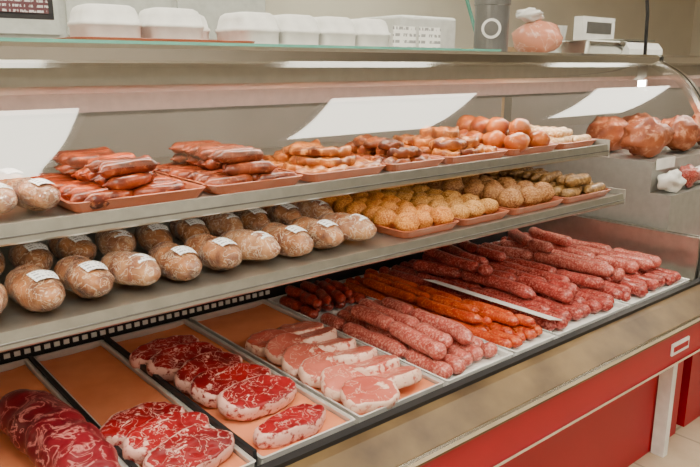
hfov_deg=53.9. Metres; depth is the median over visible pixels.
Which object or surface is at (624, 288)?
sausage
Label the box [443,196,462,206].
cake
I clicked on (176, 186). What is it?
sausage
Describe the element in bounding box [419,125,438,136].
sausage
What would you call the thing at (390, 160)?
chicken piece
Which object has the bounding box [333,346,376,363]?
pork chop
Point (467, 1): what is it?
guard
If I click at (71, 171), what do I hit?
sausage
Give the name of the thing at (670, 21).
wall
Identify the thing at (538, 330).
sausage
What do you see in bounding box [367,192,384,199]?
ball
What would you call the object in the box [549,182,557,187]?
roll
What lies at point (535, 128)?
sausage
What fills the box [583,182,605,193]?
roll
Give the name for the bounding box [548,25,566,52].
plastic cup
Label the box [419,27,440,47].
label
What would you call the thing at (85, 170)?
sausage
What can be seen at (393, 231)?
food tray
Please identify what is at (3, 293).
roll
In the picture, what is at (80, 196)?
sausage
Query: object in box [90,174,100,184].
sausage
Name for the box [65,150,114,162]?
sausage
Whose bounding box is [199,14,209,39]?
container
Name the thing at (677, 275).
sausage
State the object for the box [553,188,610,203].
food tray
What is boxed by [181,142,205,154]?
sausage
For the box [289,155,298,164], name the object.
sausage
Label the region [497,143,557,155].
food tray
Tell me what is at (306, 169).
sausage
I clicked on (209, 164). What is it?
sausage
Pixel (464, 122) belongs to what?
drumstick
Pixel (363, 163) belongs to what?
sausage
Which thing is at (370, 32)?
container
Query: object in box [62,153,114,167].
sausage
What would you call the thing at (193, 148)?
sausage
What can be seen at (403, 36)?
label
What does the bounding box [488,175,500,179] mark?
roll
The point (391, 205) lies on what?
ball
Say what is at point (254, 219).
roll
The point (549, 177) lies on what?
roll
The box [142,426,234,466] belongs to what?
steak
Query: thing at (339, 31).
container
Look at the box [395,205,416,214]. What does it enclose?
ball
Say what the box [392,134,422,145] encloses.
sausage
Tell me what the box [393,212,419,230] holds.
ball
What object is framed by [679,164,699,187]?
meat piece
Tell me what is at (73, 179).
sausage
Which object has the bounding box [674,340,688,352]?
print
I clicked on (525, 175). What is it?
roll
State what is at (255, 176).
sausage
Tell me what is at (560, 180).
roll
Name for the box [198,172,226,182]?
sausage
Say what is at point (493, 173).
roll
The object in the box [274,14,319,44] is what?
container
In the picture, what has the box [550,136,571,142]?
sausage
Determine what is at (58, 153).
sausage
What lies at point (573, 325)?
tray
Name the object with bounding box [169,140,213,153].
sausage
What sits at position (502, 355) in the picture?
tray
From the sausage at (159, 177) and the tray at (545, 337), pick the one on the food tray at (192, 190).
the sausage at (159, 177)
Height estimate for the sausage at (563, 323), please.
0.044 m
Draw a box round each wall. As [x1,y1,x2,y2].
[265,0,695,54]
[689,0,699,55]
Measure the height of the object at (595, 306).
0.041 m
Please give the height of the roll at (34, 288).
0.071 m
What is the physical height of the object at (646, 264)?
0.046 m
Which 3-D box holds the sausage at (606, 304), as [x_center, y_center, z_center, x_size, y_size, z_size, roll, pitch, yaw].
[0.571,0.158,2.347,0.050,0.042,0.701,-11,18,-39]
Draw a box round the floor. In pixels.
[628,416,699,466]
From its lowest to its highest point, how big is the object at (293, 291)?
0.035 m
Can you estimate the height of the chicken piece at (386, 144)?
0.027 m
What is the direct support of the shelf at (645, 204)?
attached to the display case at (657, 95)
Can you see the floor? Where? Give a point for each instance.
(684, 445)
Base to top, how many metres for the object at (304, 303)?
0.034 m
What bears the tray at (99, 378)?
on the display case at (605, 392)
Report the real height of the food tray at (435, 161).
0.021 m
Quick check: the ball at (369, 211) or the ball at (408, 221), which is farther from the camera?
the ball at (369, 211)
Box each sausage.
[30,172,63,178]
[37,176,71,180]
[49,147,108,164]
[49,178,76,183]
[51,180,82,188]
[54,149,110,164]
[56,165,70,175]
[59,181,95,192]
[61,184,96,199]
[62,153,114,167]
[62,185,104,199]
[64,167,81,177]
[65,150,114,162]
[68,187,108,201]
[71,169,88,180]
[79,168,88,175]
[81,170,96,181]
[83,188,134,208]
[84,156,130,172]
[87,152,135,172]
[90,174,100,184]
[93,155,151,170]
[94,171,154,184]
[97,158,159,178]
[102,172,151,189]
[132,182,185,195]
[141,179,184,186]
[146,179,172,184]
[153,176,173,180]
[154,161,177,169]
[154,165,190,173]
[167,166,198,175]
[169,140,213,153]
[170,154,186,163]
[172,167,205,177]
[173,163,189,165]
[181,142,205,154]
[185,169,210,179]
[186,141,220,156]
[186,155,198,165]
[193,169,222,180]
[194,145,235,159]
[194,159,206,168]
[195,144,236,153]
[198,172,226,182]
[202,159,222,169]
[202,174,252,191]
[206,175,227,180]
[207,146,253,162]
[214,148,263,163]
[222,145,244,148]
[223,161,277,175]
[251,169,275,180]
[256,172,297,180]
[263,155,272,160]
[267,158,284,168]
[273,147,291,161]
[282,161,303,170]
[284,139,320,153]
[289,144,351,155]
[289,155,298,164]
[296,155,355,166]
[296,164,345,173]
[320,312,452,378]
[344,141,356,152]
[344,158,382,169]
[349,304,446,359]
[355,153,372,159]
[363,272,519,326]
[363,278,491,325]
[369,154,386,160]
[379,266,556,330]
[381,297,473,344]
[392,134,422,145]
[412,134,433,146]
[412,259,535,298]
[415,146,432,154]
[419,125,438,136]
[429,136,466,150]
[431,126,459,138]
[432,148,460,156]
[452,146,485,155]
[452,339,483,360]
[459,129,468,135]
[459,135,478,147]
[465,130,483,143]
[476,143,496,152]
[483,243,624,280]
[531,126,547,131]
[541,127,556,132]
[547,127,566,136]
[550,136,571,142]
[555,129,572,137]
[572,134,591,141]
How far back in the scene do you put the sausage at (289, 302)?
2.08 m
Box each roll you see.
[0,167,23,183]
[0,183,17,213]
[0,252,5,274]
[0,284,7,313]
[4,176,60,211]
[4,264,65,311]
[8,241,52,269]
[47,235,96,259]
[54,255,114,298]
[95,228,135,254]
[101,251,160,285]
[134,223,172,251]
[148,241,201,280]
[169,218,209,242]
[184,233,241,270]
[198,212,243,236]
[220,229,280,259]
[233,208,270,230]
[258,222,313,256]
[261,203,301,224]
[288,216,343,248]
[290,200,333,218]
[317,212,376,240]
[486,171,499,175]
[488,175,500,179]
[499,170,509,176]
[510,167,533,178]
[522,168,544,179]
[529,170,548,181]
[539,170,562,182]
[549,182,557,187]
[553,185,568,196]
[556,173,574,185]
[559,187,580,197]
[564,173,591,187]
[577,181,593,193]
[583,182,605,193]
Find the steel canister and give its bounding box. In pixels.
[473,0,510,51]
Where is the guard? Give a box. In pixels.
[465,0,473,30]
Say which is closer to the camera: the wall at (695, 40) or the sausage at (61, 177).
the sausage at (61, 177)
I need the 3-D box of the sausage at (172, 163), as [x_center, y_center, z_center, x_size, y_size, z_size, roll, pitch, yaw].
[-0.438,-0.156,1.649,0.037,0.027,0.114,6,15,23]
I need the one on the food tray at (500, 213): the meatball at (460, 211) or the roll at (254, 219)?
the meatball at (460, 211)
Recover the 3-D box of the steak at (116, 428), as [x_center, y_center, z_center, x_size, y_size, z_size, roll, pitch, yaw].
[-0.420,0.385,1.383,0.188,0.050,0.103,-11,18,-39]
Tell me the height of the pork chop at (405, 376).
0.053 m
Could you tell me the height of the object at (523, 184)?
0.064 m
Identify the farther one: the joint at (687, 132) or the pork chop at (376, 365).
the joint at (687, 132)
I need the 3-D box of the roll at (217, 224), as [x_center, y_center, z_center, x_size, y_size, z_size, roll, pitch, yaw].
[-0.317,-0.022,1.680,0.163,0.067,0.080,12,18,40]
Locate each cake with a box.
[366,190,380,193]
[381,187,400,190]
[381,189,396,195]
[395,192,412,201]
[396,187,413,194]
[399,185,413,187]
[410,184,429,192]
[410,195,432,206]
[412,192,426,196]
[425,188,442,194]
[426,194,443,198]
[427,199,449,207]
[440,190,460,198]
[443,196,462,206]
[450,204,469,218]
[459,193,479,202]
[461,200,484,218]
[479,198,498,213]
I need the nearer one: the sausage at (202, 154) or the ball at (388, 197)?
the sausage at (202, 154)
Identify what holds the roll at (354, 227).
on the display case at (605, 392)
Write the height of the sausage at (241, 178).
0.029 m
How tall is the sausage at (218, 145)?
0.028 m
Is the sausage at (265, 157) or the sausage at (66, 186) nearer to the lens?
the sausage at (66, 186)
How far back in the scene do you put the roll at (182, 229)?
1.57 m
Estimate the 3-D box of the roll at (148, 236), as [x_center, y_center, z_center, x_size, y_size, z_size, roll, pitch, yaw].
[-0.449,0.006,1.566,0.078,0.067,0.167,-9,16,-32]
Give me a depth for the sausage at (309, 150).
1.66 m
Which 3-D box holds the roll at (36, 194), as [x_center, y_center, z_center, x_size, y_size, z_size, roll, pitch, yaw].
[-0.572,-0.071,1.236,0.150,0.060,0.070,10,17,34]
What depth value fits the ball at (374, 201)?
1.86 m
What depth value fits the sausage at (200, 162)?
1.55 m
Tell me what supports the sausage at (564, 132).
on the sausage at (566, 139)
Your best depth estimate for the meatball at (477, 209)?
1.86 m
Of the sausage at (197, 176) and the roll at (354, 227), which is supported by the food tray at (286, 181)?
the sausage at (197, 176)
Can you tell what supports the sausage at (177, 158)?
on the sausage at (183, 164)
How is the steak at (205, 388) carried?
on the tray at (336, 420)
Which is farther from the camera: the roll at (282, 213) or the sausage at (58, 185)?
the roll at (282, 213)
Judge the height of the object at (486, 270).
0.040 m
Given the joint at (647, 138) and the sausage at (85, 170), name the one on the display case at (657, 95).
the joint at (647, 138)
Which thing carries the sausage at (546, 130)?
on the pastry finger
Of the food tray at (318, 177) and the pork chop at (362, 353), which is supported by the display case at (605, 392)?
the food tray at (318, 177)
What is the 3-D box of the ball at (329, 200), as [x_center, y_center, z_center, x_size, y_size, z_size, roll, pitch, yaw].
[-0.064,-0.084,1.941,0.065,0.056,0.067,8,16,31]
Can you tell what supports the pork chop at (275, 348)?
on the tray at (234, 325)
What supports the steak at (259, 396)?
on the tray at (336, 420)
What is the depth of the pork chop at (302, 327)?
1.87 m
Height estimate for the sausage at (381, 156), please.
0.026 m
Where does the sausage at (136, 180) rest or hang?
on the sausage at (97, 199)
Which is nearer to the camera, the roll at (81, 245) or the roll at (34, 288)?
the roll at (34, 288)
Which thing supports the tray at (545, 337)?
on the display case at (605, 392)
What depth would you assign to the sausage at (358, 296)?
2.16 m
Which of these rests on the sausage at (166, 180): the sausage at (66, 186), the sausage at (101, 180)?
the sausage at (101, 180)
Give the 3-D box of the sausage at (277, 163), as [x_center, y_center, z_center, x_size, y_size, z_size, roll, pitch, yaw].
[-0.165,-0.176,1.741,0.090,0.028,0.137,2,14,7]
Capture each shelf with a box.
[0,135,593,223]
[0,189,614,330]
[531,142,699,235]
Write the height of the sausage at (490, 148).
0.033 m
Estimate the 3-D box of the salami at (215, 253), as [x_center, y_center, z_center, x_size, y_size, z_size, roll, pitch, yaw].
[-0.284,0.039,1.425,0.175,0.070,0.081,12,18,42]
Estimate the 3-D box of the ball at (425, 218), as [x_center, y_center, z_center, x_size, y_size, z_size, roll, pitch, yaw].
[0.182,-0.033,1.746,0.058,0.050,0.057,-4,14,-22]
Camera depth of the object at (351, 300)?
2.14 m
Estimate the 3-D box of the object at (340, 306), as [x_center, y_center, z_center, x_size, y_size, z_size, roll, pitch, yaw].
[-0.072,0.204,2.172,0.039,0.035,0.175,-11,18,-39]
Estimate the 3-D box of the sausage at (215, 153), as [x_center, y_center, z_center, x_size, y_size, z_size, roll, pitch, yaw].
[-0.250,-0.173,1.507,0.128,0.029,0.038,-13,19,-43]
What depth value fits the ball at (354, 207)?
1.82 m
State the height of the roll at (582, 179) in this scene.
0.040 m
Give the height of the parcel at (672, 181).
0.085 m
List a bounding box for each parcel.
[657,169,686,192]
[694,165,699,183]
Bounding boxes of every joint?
[586,116,628,151]
[619,117,674,157]
[622,112,661,123]
[660,115,699,151]
[692,113,699,144]
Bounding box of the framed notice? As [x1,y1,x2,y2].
[0,0,53,19]
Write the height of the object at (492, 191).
0.068 m
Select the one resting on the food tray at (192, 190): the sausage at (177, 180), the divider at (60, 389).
the sausage at (177, 180)
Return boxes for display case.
[0,37,699,466]
[504,55,699,426]
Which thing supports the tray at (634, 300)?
on the display case at (605, 392)
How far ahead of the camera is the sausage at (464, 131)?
2.15 m
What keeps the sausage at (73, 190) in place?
on the food tray at (192, 190)
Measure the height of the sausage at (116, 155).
0.030 m
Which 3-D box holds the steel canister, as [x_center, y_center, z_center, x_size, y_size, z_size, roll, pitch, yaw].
[0.445,-0.649,2.173,0.121,0.170,0.117,-11,18,-39]
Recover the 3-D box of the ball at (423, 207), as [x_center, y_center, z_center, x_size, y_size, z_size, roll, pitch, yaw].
[0.195,-0.053,1.825,0.060,0.052,0.059,3,14,11]
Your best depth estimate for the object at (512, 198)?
1.96 m
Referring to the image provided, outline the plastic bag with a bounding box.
[515,7,543,21]
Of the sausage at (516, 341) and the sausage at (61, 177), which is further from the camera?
the sausage at (516, 341)
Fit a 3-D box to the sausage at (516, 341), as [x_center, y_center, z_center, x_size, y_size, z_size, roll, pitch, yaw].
[0.221,0.227,2.085,0.039,0.033,0.724,-11,18,-39]
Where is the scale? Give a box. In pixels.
[573,16,662,54]
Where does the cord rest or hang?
hanging from the ceiling
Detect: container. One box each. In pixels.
[67,3,141,37]
[138,7,204,39]
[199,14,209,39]
[215,12,279,43]
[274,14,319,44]
[314,16,356,45]
[351,18,390,46]
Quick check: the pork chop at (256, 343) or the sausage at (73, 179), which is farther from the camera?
the pork chop at (256, 343)
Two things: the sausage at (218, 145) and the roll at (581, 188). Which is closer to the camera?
the sausage at (218, 145)
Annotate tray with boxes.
[0,359,127,466]
[34,340,255,466]
[53,36,254,43]
[57,173,204,212]
[110,319,354,464]
[153,170,302,194]
[190,299,443,423]
[268,294,512,386]
[277,160,385,181]
[339,275,554,356]
[356,155,443,171]
[374,219,458,238]
[378,268,627,338]
[422,149,507,163]
[454,208,509,225]
[463,193,562,214]
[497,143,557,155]
[498,240,689,307]
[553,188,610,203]
[554,138,596,148]
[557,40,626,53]
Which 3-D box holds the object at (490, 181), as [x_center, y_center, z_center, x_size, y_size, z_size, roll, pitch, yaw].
[0.437,-0.135,2.136,0.069,0.065,0.070,-11,18,-39]
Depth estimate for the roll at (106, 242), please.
1.46 m
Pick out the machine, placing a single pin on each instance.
(447, 25)
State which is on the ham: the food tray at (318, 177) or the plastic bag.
the plastic bag
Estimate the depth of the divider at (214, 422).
1.49 m
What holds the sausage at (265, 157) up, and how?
on the food tray at (318, 177)
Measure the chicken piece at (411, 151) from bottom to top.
0.028 m
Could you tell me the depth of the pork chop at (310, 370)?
1.61 m
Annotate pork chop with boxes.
[245,329,289,356]
[265,332,309,365]
[277,321,323,333]
[281,344,325,378]
[297,327,336,343]
[298,352,342,388]
[311,338,355,352]
[320,364,364,401]
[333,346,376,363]
[340,376,399,414]
[351,355,399,375]
[371,366,421,388]
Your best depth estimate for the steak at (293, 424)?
1.37 m
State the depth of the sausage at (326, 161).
1.64 m
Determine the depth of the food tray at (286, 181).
1.45 m
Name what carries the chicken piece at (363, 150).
on the chicken piece
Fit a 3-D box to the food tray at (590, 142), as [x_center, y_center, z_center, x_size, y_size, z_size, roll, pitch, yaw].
[0.629,-0.315,2.330,0.210,0.021,0.345,-11,18,-39]
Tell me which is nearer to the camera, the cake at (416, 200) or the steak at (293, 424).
the steak at (293, 424)
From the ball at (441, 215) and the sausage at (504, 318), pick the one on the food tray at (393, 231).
the ball at (441, 215)
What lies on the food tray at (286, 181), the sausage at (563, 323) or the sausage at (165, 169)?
the sausage at (165, 169)
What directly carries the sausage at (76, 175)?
on the sausage at (66, 186)
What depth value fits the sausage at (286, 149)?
1.75 m
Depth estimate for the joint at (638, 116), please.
2.99 m
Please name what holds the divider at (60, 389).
on the display case at (605, 392)
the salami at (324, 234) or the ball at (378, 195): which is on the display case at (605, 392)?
the salami at (324, 234)
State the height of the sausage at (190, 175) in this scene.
0.027 m
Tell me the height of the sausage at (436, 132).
0.036 m
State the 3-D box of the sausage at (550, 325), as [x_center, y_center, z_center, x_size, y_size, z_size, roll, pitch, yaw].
[0.341,0.196,2.191,0.048,0.043,0.724,-11,18,-39]
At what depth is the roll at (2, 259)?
1.32 m
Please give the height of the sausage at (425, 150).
0.031 m
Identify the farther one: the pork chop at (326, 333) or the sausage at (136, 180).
the pork chop at (326, 333)
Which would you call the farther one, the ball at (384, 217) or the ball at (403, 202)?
the ball at (403, 202)
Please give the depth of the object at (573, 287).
2.20 m
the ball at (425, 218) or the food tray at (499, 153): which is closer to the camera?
the ball at (425, 218)
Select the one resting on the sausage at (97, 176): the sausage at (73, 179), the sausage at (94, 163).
the sausage at (94, 163)
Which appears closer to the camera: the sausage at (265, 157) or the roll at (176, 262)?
the roll at (176, 262)
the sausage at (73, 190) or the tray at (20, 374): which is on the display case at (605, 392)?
the tray at (20, 374)
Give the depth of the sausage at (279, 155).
1.73 m
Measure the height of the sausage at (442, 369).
0.042 m
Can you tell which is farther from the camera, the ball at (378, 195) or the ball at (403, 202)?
the ball at (378, 195)
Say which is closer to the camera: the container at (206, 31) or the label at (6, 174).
the label at (6, 174)
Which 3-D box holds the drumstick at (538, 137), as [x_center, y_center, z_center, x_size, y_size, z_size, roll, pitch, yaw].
[0.586,-0.292,2.132,0.073,0.061,0.125,4,14,21]
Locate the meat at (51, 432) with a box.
[0,389,119,466]
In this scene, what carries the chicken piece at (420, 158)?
on the food tray at (435, 161)
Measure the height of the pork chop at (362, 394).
0.052 m
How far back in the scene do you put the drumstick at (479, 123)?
2.16 m
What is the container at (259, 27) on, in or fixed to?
on the display case at (605, 392)
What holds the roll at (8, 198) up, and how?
on the display case at (605, 392)
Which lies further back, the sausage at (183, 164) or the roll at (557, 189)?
the roll at (557, 189)
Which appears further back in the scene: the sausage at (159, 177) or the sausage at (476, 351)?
the sausage at (476, 351)
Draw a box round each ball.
[318,196,337,209]
[333,197,351,212]
[335,194,352,200]
[344,201,366,214]
[351,192,368,198]
[353,197,367,202]
[361,205,382,221]
[365,198,382,205]
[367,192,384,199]
[371,208,397,227]
[379,201,398,211]
[380,195,400,202]
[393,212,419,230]
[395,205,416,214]
[396,200,412,206]
[414,210,432,228]
[415,204,433,212]
[429,206,453,225]
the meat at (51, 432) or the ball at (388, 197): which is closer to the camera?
the meat at (51, 432)
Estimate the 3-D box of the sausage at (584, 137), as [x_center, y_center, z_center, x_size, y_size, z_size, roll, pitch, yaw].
[0.764,-0.310,2.271,0.033,0.031,0.129,12,18,40]
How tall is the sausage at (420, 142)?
0.032 m
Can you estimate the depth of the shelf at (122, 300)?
1.41 m
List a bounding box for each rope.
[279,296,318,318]
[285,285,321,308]
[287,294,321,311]
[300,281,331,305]
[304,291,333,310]
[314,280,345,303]
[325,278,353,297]
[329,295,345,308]
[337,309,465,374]
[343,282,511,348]
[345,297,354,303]
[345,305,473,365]
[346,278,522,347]
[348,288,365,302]
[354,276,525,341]
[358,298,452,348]
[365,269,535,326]
[373,300,497,357]
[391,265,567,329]
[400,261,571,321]
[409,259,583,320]
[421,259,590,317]
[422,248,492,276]
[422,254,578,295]
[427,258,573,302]
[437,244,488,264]
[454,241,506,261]
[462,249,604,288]
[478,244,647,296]
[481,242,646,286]
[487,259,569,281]
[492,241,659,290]
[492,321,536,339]
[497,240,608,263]
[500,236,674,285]
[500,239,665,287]
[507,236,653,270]
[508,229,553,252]
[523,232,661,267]
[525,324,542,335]
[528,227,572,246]
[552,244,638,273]
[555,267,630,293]
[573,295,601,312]
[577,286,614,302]
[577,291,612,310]
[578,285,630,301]
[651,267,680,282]
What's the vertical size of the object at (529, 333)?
0.035 m
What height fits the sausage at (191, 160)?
0.031 m
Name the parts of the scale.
weighing plate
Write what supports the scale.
on the display case at (657, 95)
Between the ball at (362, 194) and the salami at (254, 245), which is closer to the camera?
the salami at (254, 245)
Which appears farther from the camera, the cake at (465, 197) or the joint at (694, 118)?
the joint at (694, 118)
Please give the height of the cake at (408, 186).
0.051 m
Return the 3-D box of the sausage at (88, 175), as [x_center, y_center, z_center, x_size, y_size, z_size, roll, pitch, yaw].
[-0.474,-0.119,1.393,0.123,0.026,0.040,-9,18,-37]
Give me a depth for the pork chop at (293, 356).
1.67 m
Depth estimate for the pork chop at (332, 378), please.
1.55 m
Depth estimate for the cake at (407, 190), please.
2.08 m
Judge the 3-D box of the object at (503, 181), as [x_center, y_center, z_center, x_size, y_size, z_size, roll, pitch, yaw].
[0.492,-0.145,2.176,0.072,0.066,0.072,0,14,-1]
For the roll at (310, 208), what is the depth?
1.79 m
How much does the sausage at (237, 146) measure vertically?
0.030 m
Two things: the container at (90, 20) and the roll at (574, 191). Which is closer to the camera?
the container at (90, 20)
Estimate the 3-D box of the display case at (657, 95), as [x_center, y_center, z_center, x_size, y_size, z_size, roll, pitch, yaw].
[1.799,-0.166,3.396,2.170,1.358,1.097,-11,18,-39]
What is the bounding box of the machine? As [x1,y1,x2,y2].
[365,15,455,47]
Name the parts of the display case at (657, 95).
panel, panel, lip trim, rail, frame, panel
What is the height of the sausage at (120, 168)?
0.030 m
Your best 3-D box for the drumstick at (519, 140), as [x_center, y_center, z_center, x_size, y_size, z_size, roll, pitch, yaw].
[0.477,-0.271,2.047,0.074,0.062,0.122,-11,18,-38]
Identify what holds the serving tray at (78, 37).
on the display case at (605, 392)
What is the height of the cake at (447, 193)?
0.050 m
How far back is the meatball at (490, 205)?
1.92 m
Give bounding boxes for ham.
[511,20,562,52]
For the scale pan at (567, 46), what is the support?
on the display case at (605, 392)
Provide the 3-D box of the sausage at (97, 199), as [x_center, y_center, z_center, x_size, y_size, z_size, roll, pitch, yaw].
[-0.439,-0.068,1.278,0.038,0.029,0.137,5,14,21]
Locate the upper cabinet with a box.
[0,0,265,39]
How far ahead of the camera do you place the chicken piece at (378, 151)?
1.81 m
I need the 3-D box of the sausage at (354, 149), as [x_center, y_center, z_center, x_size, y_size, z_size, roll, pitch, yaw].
[0.016,-0.246,1.943,0.063,0.028,0.100,1,14,3]
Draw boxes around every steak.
[99,401,184,447]
[122,411,209,464]
[129,335,198,368]
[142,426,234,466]
[146,341,221,381]
[173,351,242,393]
[189,362,270,407]
[217,374,296,420]
[252,403,325,449]
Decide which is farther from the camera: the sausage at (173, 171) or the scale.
the scale
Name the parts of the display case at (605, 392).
panel, rail, price rail, price rail, lip trim, rail, shelf plate, bumper trim, shelf plate, panel, panel, panel, post, frame, maker plate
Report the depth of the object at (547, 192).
2.05 m
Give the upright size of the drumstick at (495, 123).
0.063 m
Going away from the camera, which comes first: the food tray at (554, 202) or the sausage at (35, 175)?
the sausage at (35, 175)
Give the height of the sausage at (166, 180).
0.026 m
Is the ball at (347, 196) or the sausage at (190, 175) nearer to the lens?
the sausage at (190, 175)
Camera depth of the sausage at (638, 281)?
2.29 m
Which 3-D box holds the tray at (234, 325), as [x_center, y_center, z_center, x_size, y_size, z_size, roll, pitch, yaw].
[-0.124,0.305,1.804,0.260,0.023,0.765,-11,18,-39]
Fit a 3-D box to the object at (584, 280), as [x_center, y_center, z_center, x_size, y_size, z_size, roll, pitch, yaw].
[0.594,0.113,2.359,0.575,0.044,0.067,12,18,41]
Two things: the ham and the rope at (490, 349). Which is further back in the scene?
the ham
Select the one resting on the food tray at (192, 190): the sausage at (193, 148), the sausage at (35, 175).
the sausage at (35, 175)
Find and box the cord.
[643,0,648,54]
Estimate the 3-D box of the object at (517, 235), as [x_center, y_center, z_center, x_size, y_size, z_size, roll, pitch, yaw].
[0.650,0.024,2.532,0.063,0.041,0.275,-4,14,-17]
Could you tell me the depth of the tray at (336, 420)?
1.52 m
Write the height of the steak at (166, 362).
0.060 m
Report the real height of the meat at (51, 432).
0.105 m
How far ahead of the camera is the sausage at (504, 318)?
2.00 m
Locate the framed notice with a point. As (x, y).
(14, 9)
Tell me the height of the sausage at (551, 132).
0.031 m
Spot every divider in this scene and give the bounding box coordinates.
[29,356,137,466]
[104,335,256,466]
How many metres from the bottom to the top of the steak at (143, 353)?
0.050 m
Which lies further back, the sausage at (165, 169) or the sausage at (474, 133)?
the sausage at (474, 133)
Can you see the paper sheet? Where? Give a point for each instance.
(510, 305)
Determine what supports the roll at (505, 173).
on the roll
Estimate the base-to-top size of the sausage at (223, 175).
0.028 m
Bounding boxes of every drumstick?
[456,115,475,130]
[470,116,488,133]
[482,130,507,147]
[485,117,508,133]
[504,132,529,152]
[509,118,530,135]
[529,130,550,146]
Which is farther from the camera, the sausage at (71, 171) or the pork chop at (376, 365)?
the pork chop at (376, 365)
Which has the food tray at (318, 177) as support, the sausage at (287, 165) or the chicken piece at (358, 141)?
the sausage at (287, 165)
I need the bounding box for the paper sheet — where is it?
[424,279,560,319]
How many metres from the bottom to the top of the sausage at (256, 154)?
0.029 m
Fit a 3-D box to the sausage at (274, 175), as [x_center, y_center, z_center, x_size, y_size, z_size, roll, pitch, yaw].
[-0.159,-0.120,1.499,0.114,0.027,0.033,-11,18,-39]
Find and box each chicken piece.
[353,134,376,146]
[357,145,375,153]
[363,137,388,147]
[376,148,387,154]
[378,139,403,149]
[382,156,410,163]
[387,146,422,158]
[410,154,430,161]
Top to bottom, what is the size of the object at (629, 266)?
0.049 m
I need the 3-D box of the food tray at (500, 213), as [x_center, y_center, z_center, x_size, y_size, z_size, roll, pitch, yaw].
[0.229,-0.081,2.022,0.200,0.021,0.455,-11,18,-39]
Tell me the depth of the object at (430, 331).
1.80 m

